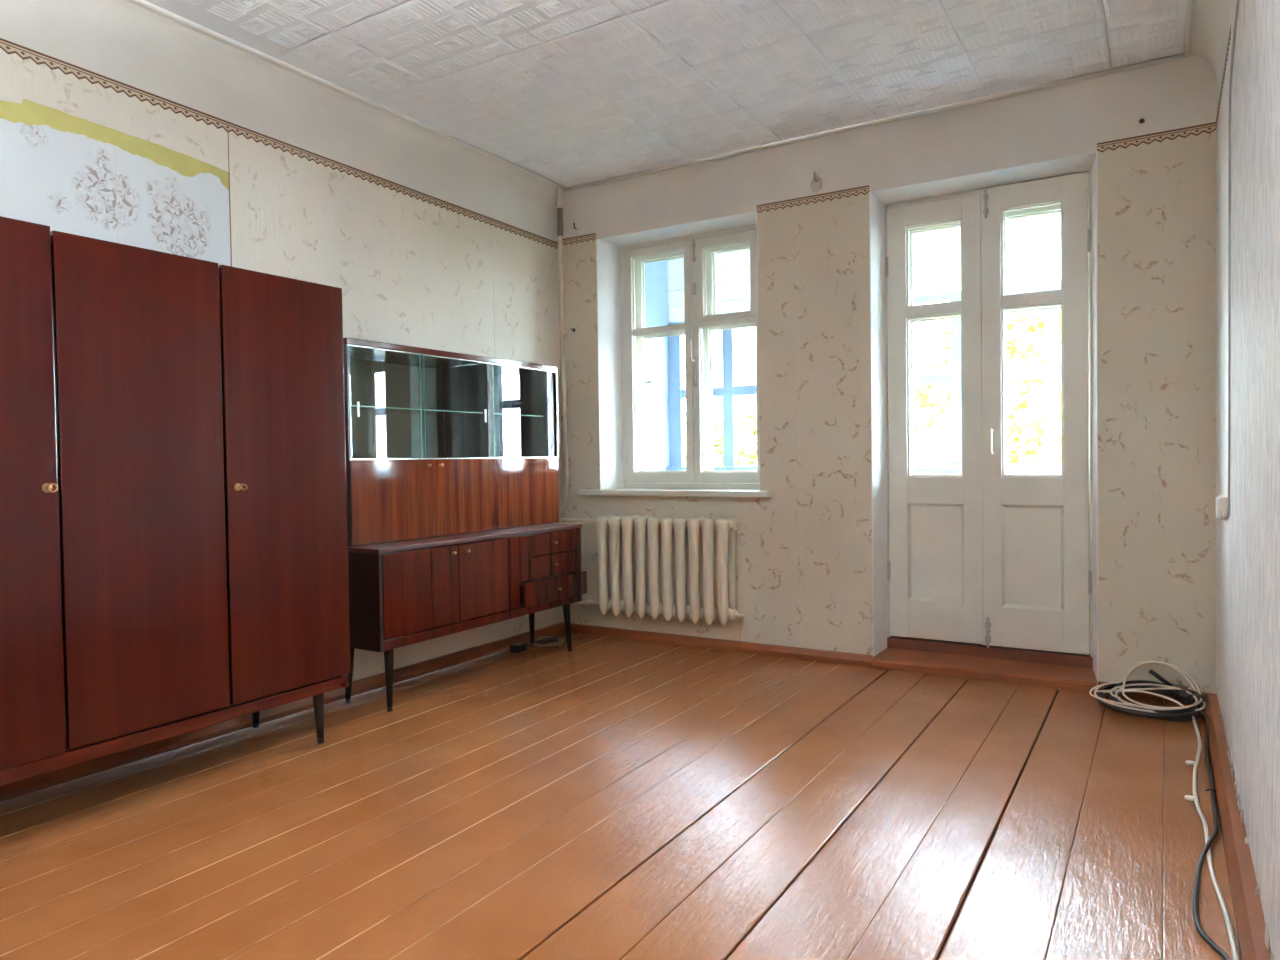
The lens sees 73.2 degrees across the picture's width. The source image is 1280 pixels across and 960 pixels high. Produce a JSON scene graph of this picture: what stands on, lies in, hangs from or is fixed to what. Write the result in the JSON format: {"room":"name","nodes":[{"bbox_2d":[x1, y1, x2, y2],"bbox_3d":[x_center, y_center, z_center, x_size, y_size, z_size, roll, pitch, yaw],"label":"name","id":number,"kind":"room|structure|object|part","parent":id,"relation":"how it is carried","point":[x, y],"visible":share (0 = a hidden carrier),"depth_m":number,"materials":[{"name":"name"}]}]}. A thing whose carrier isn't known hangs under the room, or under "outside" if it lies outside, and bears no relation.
{"room":"living room","nodes":[
{"label":"living room","id":0,"kind":"room"},
{"bbox_2d":[0,0,564,680],"bbox_3d":[-1.965,-0.398,3.001,0.358,2.800,5.398,0,2,31],"label":"wall","id":1,"kind":"structure","parent":0,"point":[127,122],"depth_m":3.57,"materials":[{"name":"paint"}]},
{"bbox_2d":[0,622,565,801],"bbox_3d":[-1.812,0.971,3.053,0.035,0.056,5.168,0,2,31],"label":"baseboard","id":2,"kind":"structure","parent":1,"relation":"attached to","point":[8,791],"depth_m":3.42,"materials":[{"name":"brown paint"}]},
{"bbox_2d":[130,0,567,190],"bbox_3d":[-1.786,-1.672,2.955,0.019,0.022,5.178,0,2,31],"label":"trim","id":3,"kind":"structure","parent":1,"relation":"attached to","point":[146,4],"depth_m":3.67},
{"bbox_2d":[557,187,598,605],"bbox_3d":[-0.367,-0.415,5.094,0.317,2.661,0.047,0,2,39],"label":"pipe","id":4,"kind":"object","parent":1,"relation":"attached to","point":[587,520],"visible":0.77,"depth_m":5.15,"materials":[{"name":"beige metal"}]},
{"bbox_2d":[0,632,1240,959],"bbox_3d":[-0.457,1.101,2.131,3.840,0.201,5.398,0,2,31],"label":"floor","id":5,"kind":"structure","parent":0,"point":[604,798],"depth_m":2.45,"materials":[{"name":"brown wood"}]},
{"bbox_2d":[0,216,350,785],"bbox_3d":[-1.694,0.143,2.762,0.521,1.722,1.507,0,2,31],"label":"wardrobe","id":6,"kind":"object","parent":5,"relation":"on","point":[174,533],"visible":1,"depth_m":2.66,"materials":[{"name":"brown wood"}]},
{"bbox_3d":[-1.777,0.039,2.221,0.019,1.485,0.497,0,2,31],"label":"door","id":7,"kind":"part","parent":6,"relation":"part of","materials":[{"name":"brown wood"}]},
{"bbox_3d":[-1.518,0.027,2.656,0.019,1.474,0.495,0,2,31],"label":"door","id":8,"kind":"part","parent":6,"relation":"part of","materials":[{"name":"brown wood"}]},
{"bbox_3d":[-1.521,0.793,2.676,0.025,0.042,1.499,0,2,31],"label":"rail","id":9,"kind":"part","parent":6,"relation":"part of","materials":[{"name":"brown wood"}]},
{"bbox_3d":[-1.528,0.882,3.429,0.042,0.206,0.041,0,2,31],"label":"leg","id":10,"kind":"part","parent":6,"relation":"part of","materials":[{"name":"black paint"}]},
{"bbox_3d":[-1.255,0.013,3.083,0.019,1.470,0.489,0,2,31],"label":"door","id":11,"kind":"part","parent":6,"relation":"part of","materials":[{"name":"brown wood"}]},
{"bbox_3d":[-1.207,0.882,3.233,0.043,0.207,0.041,0,2,31],"label":"leg","id":12,"kind":"part","parent":6,"relation":"part of","materials":[{"name":"black paint"}]},
{"bbox_2d":[345,523,586,711],"bbox_3d":[-0.825,0.610,4.254,0.396,0.690,1.451,0,2,31],"label":"sideboard","id":13,"kind":"object","parent":5,"relation":"on","point":[402,593],"visible":0.91,"depth_m":3.94,"materials":[{"name":"brown wood"}]},
{"bbox_3d":[-1.265,0.838,3.764,0.042,0.270,0.043,0,2,31],"label":"leg","id":14,"kind":"part","parent":13,"relation":"part of","materials":[{"name":"black paint"}]},
{"bbox_3d":[-1.059,0.838,3.638,0.044,0.270,0.043,0,2,31],"label":"leg","id":15,"kind":"part","parent":13,"relation":"part of","materials":[{"name":"black paint"}]},
{"bbox_3d":[-0.956,0.481,3.772,0.018,0.356,0.447,0,2,31],"label":"door","id":16,"kind":"part","parent":13,"relation":"part of","materials":[{"name":"brown wood"}]},
{"bbox_2d":[343,337,558,546],"bbox_3d":[-0.924,-0.180,4.319,0.216,0.887,1.474,0,2,31],"label":"display cabinet","id":17,"kind":"object","parent":13,"relation":"on","point":[438,442],"visible":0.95,"depth_m":4.27,"materials":[{"name":"brown wood"}]},
{"bbox_3d":[-1.209,-0.304,3.698,0.003,0.065,0.012,0,2,31],"label":"finger pull","id":18,"kind":"part","parent":17,"relation":"part of","materials":[{"name":"white plastic"}]},
{"bbox_3d":[-1.107,0.092,3.867,0.018,0.364,0.487,0,2,31],"label":"door","id":19,"kind":"part","parent":17,"relation":"part of","materials":[{"name":"brown wood"}]},
{"bbox_2d":[350,406,482,414],"bbox_3d":[-1.093,-0.332,4.096,0.143,0.005,0.886,0,2,31],"label":"glass shelf","id":20,"kind":"object","parent":17,"relation":"attached to","point":[367,410],"depth_m":4.15,"materials":[{"name":"clear glass"}]},
{"bbox_2d":[349,352,530,458],"bbox_3d":[-1.015,-0.350,4.369,0.005,0.490,1.443,0,2,31],"label":"mirror","id":21,"kind":"object","parent":17,"relation":"attached to","point":[378,380],"depth_m":4.26,"materials":[{"name":"glass"}]},
{"bbox_3d":[-0.938,-0.609,4.313,0.198,0.028,1.474,0,2,31],"label":"panel","id":22,"kind":"part","parent":17,"relation":"part of","materials":[{"name":"brown wood"}]},
{"bbox_3d":[-0.863,0.079,4.267,0.018,0.364,0.443,0,2,31],"label":"door","id":23,"kind":"part","parent":17,"relation":"part of","materials":[{"name":"brown wood"}]},
{"bbox_2d":[494,414,541,417],"bbox_3d":[-0.714,-0.353,4.717,0.143,0.005,0.532,0,2,31],"label":"glass shelf","id":24,"kind":"object","parent":17,"relation":"attached to","point":[495,415],"depth_m":4.78,"materials":[{"name":"clear glass"}]},
{"bbox_3d":[-0.608,0.065,4.684,0.018,0.364,0.529,0,2,31],"label":"door","id":25,"kind":"part","parent":17,"relation":"part of","materials":[{"name":"brown wood"}]},
{"bbox_3d":[-0.471,-0.371,4.896,0.007,0.478,0.007,0,2,31],"label":"edge trim","id":26,"kind":"part","parent":17,"relation":"part of","materials":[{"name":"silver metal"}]},
{"bbox_3d":[-0.708,0.672,4.185,0.020,0.043,1.407,0,2,31],"label":"rail","id":27,"kind":"part","parent":13,"relation":"part of","materials":[{"name":"brown wood"}]},
{"bbox_3d":[-0.724,0.469,4.152,0.018,0.356,0.436,0,2,31],"label":"door","id":28,"kind":"part","parent":13,"relation":"part of","materials":[{"name":"brown wood"}]},
{"bbox_3d":[-0.608,0.803,4.840,0.042,0.270,0.043,0,2,31],"label":"leg","id":29,"kind":"part","parent":13,"relation":"part of","materials":[{"name":"black paint"}]},
{"bbox_3d":[-0.478,0.333,4.556,0.018,0.112,0.510,0,2,31],"label":"drawer","id":30,"kind":"part","parent":13,"relation":"part of","materials":[{"name":"brown wood"}]},
{"bbox_3d":[-0.476,0.451,4.559,0.018,0.113,0.510,0,2,31],"label":"drawer","id":31,"kind":"part","parent":13,"relation":"part of","materials":[{"name":"brown wood"}]},
{"bbox_3d":[-0.443,0.574,4.557,0.020,0.124,0.535,0,2,31],"label":"drawer","id":32,"kind":"part","parent":13,"relation":"part of","materials":[{"name":"brown wood"}]},
{"bbox_3d":[-0.402,0.803,4.715,0.044,0.270,0.043,0,2,31],"label":"leg","id":33,"kind":"part","parent":13,"relation":"part of","materials":[{"name":"black paint"}]},
{"bbox_2d":[509,642,525,652],"bbox_3d":[-0.670,0.920,4.729,0.060,0.041,0.080,0,2,31],"label":"block","id":34,"kind":"object","parent":5,"relation":"on","point":[518,647],"visible":1,"depth_m":4.70,"materials":[{"name":"black"}]},
{"bbox_2d":[532,636,563,646],"bbox_3d":[-0.523,0.916,4.873,0.204,0.035,0.191,0,2,31],"label":"wire tangle","id":35,"kind":"object","parent":5,"relation":"on","point":[537,642],"visible":0.98,"depth_m":4.87,"materials":[{"name":"black"}]},
{"bbox_2d":[872,636,1096,691],"bbox_3d":[1.669,0.864,4.174,0.988,0.114,0.388,0,2,31],"label":"threshold","id":36,"kind":"object","parent":5,"relation":"on","point":[1072,671],"visible":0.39,"depth_m":4.08,"materials":[{"name":"brown paint"}]},
{"bbox_3d":[1.680,0.838,4.191,0.972,0.064,0.065,0,2,31],"label":"door sill","id":37,"kind":"part","parent":36,"relation":"part of","materials":[{"name":"brown wood"}]},
{"bbox_2d":[1089,661,1206,720],"bbox_3d":[2.058,0.848,3.497,0.412,0.151,0.402,0,2,31],"label":"cable coil","id":38,"kind":"object","parent":5,"relation":"on","point":[1171,715],"depth_m":3.48,"materials":[{"name":"black"}]},
{"bbox_3d":[2.058,0.843,3.503,0.408,0.142,0.392,0,2,31],"label":"white cable coil","id":39,"kind":"part","parent":38,"relation":"part of","materials":[{"name":"white plastic"}]},
{"bbox_2d":[1192,710,1229,959],"bbox_3d":[1.234,0.960,1.846,0.080,0.046,3.581,0,2,32],"label":"cable","id":40,"kind":"object","parent":5,"relation":"on","point":[1211,839],"visible":0.98,"depth_m":2.19,"materials":[{"name":"black plastic"}]},
{"bbox_2d":[1185,719,1238,959],"bbox_3d":[1.215,0.976,1.811,0.069,0.017,3.500,0,2,31],"label":"cable","id":41,"kind":"object","parent":5,"relation":"on","point":[1194,797],"visible":0.99,"depth_m":2.22,"materials":[{"name":"beige plastic"}]},
{"bbox_2d":[645,260,669,470],"bbox_3d":[-0.053,-0.425,6.037,0.120,2.590,1.030,0,2,31],"label":"wall","id":42,"kind":"structure","parent":0,"point":[656,273],"depth_m":6.22,"materials":[{"name":"paint"}]},
{"bbox_2d":[145,0,1185,186],"bbox_3d":[-0.403,-1.789,2.220,3.840,0.227,5.770,0,2,31],"label":"ceiling","id":43,"kind":"structure","parent":0,"point":[569,93],"depth_m":3.50,"materials":[{"name":"paint"}]},
{"bbox_2d":[668,213,1060,322],"bbox_3d":[2.575,-1.445,4.920,5.530,0.587,0.040,0,2,31],"label":"sky","id":44,"kind":"structure","parent":0,"point":[1033,244],"depth_m":5.33,"materials":[{"name":"white"}]},
{"bbox_2d":[558,54,1216,693],"bbox_3d":[1.024,-0.380,4.558,3.840,3.000,0.375,0,2,31],"label":"wall","id":45,"kind":"structure","parent":0,"point":[812,573],"depth_m":4.26,"materials":[{"name":"paint"}]},
{"bbox_2d":[596,514,743,625],"bbox_3d":[0.163,0.489,4.792,0.901,0.573,0.172,0,2,31],"label":"radiator","id":46,"kind":"object","parent":45,"relation":"attached to","point":[667,567],"visible":1,"depth_m":4.74,"materials":[{"name":"beige metal"}]},
{"bbox_2d":[578,224,770,496],"bbox_3d":[0.242,-0.669,4.984,1.220,1.509,0.405,0,2,31],"label":"window","id":47,"kind":"structure","parent":45,"relation":"in","point":[699,250],"depth_m":5.03,"materials":[{"name":"white wood"}]},
{"bbox_3d":[0.117,-0.685,5.119,0.460,1.403,0.045,0,2,31],"label":"sash","id":48,"kind":"part","parent":47,"relation":"part of","materials":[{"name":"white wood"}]},
{"bbox_3d":[0.179,-0.688,5.221,0.460,1.403,0.045,0,2,31],"label":"sash","id":49,"kind":"part","parent":47,"relation":"part of","materials":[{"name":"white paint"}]},
{"bbox_3d":[0.333,-0.688,5.066,0.970,1.479,0.170,0,2,31],"label":"frame","id":50,"kind":"part","parent":47,"relation":"part of","materials":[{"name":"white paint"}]},
{"bbox_3d":[0.300,-0.744,4.952,0.013,0.120,0.045,0,2,31],"label":"handle","id":51,"kind":"part","parent":47,"relation":"part of","materials":[{"name":"white plastic"}]},
{"bbox_3d":[0.498,-0.685,4.887,0.428,1.403,0.045,0,2,31],"label":"sash","id":52,"kind":"part","parent":47,"relation":"part of","materials":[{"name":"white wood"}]},
{"bbox_3d":[0.492,-1.142,4.865,0.378,0.460,0.039,0,2,31],"label":"vent sash","id":53,"kind":"part","parent":47,"relation":"part of","materials":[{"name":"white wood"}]},
{"bbox_3d":[0.554,-1.145,4.966,0.378,0.460,0.039,0,2,31],"label":"vent sash","id":54,"kind":"part","parent":47,"relation":"part of","materials":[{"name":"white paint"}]},
{"bbox_3d":[0.560,-0.688,4.989,0.428,1.403,0.045,0,2,31],"label":"sash","id":55,"kind":"part","parent":47,"relation":"part of","materials":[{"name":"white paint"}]},
{"bbox_2d":[564,622,872,666],"bbox_3d":[0.340,0.900,4.781,1.910,0.050,0.034,0,2,31],"label":"baseboard","id":56,"kind":"structure","parent":45,"relation":"attached to","point":[749,647],"depth_m":4.68,"materials":[{"name":"brown paint"}]},
{"bbox_2d":[741,618,742,641],"bbox_3d":[0.553,0.810,4.663,0.011,0.130,0.007,0,2,31],"label":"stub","id":57,"kind":"object","parent":45,"relation":"attached to","point":[742,618],"visible":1,"depth_m":4.66,"materials":[{"name":"beige metal"}]},
{"bbox_2d":[810,171,821,191],"bbox_3d":[0.896,-1.509,4.362,0.054,0.090,0.069,-1,1,-5],"label":"curtain hook","id":58,"kind":"object","parent":45,"relation":"attached to","point":[816,184],"visible":1,"depth_m":4.36,"materials":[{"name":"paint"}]},
{"bbox_2d":[568,53,1185,190],"bbox_3d":[0.905,-1.745,4.353,3.134,0.022,0.019,0,2,31],"label":"trim","id":59,"kind":"structure","parent":45,"relation":"attached to","point":[1178,56],"depth_m":4.12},
{"bbox_2d":[885,170,1092,656],"bbox_3d":[1.682,-0.294,4.194,0.986,2.256,0.234,0,2,31],"label":"door","id":60,"kind":"structure","parent":45,"relation":"in","point":[984,554],"depth_m":4.12,"materials":[{"name":"white wood"}]},
{"bbox_3d":[1.480,0.361,4.300,0.274,0.488,0.039,0,2,31],"label":"panel","id":61,"kind":"part","parent":60,"relation":"part of","materials":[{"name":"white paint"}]},
{"bbox_3d":[1.671,-0.183,4.096,0.024,0.133,0.049,0,2,31],"label":"pull handle","id":62,"kind":"part","parent":60,"relation":"part of","materials":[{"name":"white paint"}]},
{"bbox_3d":[1.850,0.362,4.055,0.270,0.488,0.039,0,2,31],"label":"panel","id":63,"kind":"part","parent":60,"relation":"part of","materials":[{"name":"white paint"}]},
{"bbox_2d":[1098,681,1214,701],"bbox_3d":[2.186,0.903,3.655,0.430,0.045,0.034,0,2,31],"label":"baseboard","id":64,"kind":"structure","parent":45,"relation":"attached to","point":[1137,694],"depth_m":3.66,"materials":[{"name":"brown paint"}]},
{"bbox_2d":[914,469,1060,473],"bbox_3d":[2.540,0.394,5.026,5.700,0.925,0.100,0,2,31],"label":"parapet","id":65,"kind":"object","parent":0,"point":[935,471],"depth_m":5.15,"materials":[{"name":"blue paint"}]},
{"bbox_2d":[666,281,1060,470],"bbox_3d":[2.587,-0.610,4.940,5.530,1.085,0.180,0,2,31],"label":"frame","id":66,"kind":"structure","parent":65,"relation":"attached to","point":[1051,371],"depth_m":5.32,"materials":[{"name":"blue paint"}]},
{"bbox_3d":[2.580,-1.132,4.928,5.530,0.040,0.060,0,2,31],"label":"head rail","id":67,"kind":"part","parent":66,"relation":"part of","materials":[{"name":"blue paint"}]},
{"bbox_2d":[1190,0,1279,959],"bbox_3d":[1.011,-0.398,1.185,0.348,2.800,5.398,0,2,31],"label":"wall","id":68,"kind":"structure","parent":0,"point":[1247,583],"depth_m":2.06,"materials":[{"name":"paint"}]},
{"bbox_2d":[1184,0,1192,56],"bbox_3d":[0.893,-1.672,1.321,0.019,0.022,5.178,0,2,31],"label":"trim","id":69,"kind":"structure","parent":68,"relation":"attached to","point":[1189,3],"depth_m":3.29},
{"bbox_2d":[1216,495,1227,520],"bbox_3d":[1.950,0.092,2.886,0.030,0.080,0.120,0,2,31],"label":"junction box","id":70,"kind":"object","parent":68,"relation":"attached to","point":[1221,500],"visible":0.95,"depth_m":2.84,"materials":[{"name":"white plastic"}]},
{"bbox_3d":[1.939,0.092,2.892,0.005,0.066,0.100,0,2,31],"label":"lid","id":71,"kind":"part","parent":70,"relation":"part of","materials":[{"name":"white plastic"}]},
{"bbox_2d":[1223,0,1238,517],"bbox_3d":[1.742,-0.617,2.532,0.013,1.497,0.671,0,2,31],"label":"cable","id":72,"kind":"object","parent":68,"relation":"attached to","point":[1237,3],"visible":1,"depth_m":2.69,"materials":[{"name":"white plastic"}]},
{"bbox_2d":[1204,694,1270,959],"bbox_3d":[0.979,0.967,1.308,0.045,0.066,5.098,0,2,31],"label":"baseboard","id":73,"kind":"structure","parent":68,"relation":"attached to","point":[1247,907],"depth_m":2.11,"materials":[{"name":"brown paint"}]},
{"label":"outside","id":74,"kind":"structure","parent":0,"visible":0},
{"bbox_3d":[16.664,3.776,46.504,100.000,0.200,83.500,0,2,31],"label":"ground","id":75,"kind":"structure","parent":74,"visible":0},
{"bbox_2d":[684,380,756,466],"bbox_3d":[1.542,1.398,15.981,5.488,6.507,4.879,0,2,31],"label":"tree","id":76,"kind":"object","parent":75,"relation":"on","point":[745,455],"visible":0.05,"depth_m":15.08,"materials":[{"name":"green plant"}]},
{"bbox_2d":[750,338,1013,465],"bbox_3d":[3.071,1.478,11.611,3.235,6.513,3.276,-1,1,2],"label":"tree","id":77,"kind":"object","parent":75,"relation":"on","point":[928,397],"visible":0.06,"depth_m":10.73,"materials":[{"name":"green plant"}]},
{"bbox_2d":[713,319,1060,464],"bbox_3d":[9.262,0.180,21.895,12.800,8.400,8.000,0,2,31],"label":"house","id":78,"kind":"structure","parent":75,"relation":"on","point":[921,337],"depth_m":21.40,"materials":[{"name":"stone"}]},
{"bbox_3d":[6.289,-0.019,19.519,0.840,1.240,0.020,0,2,31],"label":"pane","id":79,"kind":"part","parent":78,"relation":"part of","materials":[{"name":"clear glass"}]},
{"bbox_2d":[923,309,1060,463],"bbox_3d":[6.800,0.241,15.201,3.544,8.703,3.552,-1,1,14],"label":"tree","id":80,"kind":"object","parent":75,"relation":"on","point":[1030,392],"visible":0.19,"depth_m":14.80,"materials":[{"name":"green plant"}]}
]}

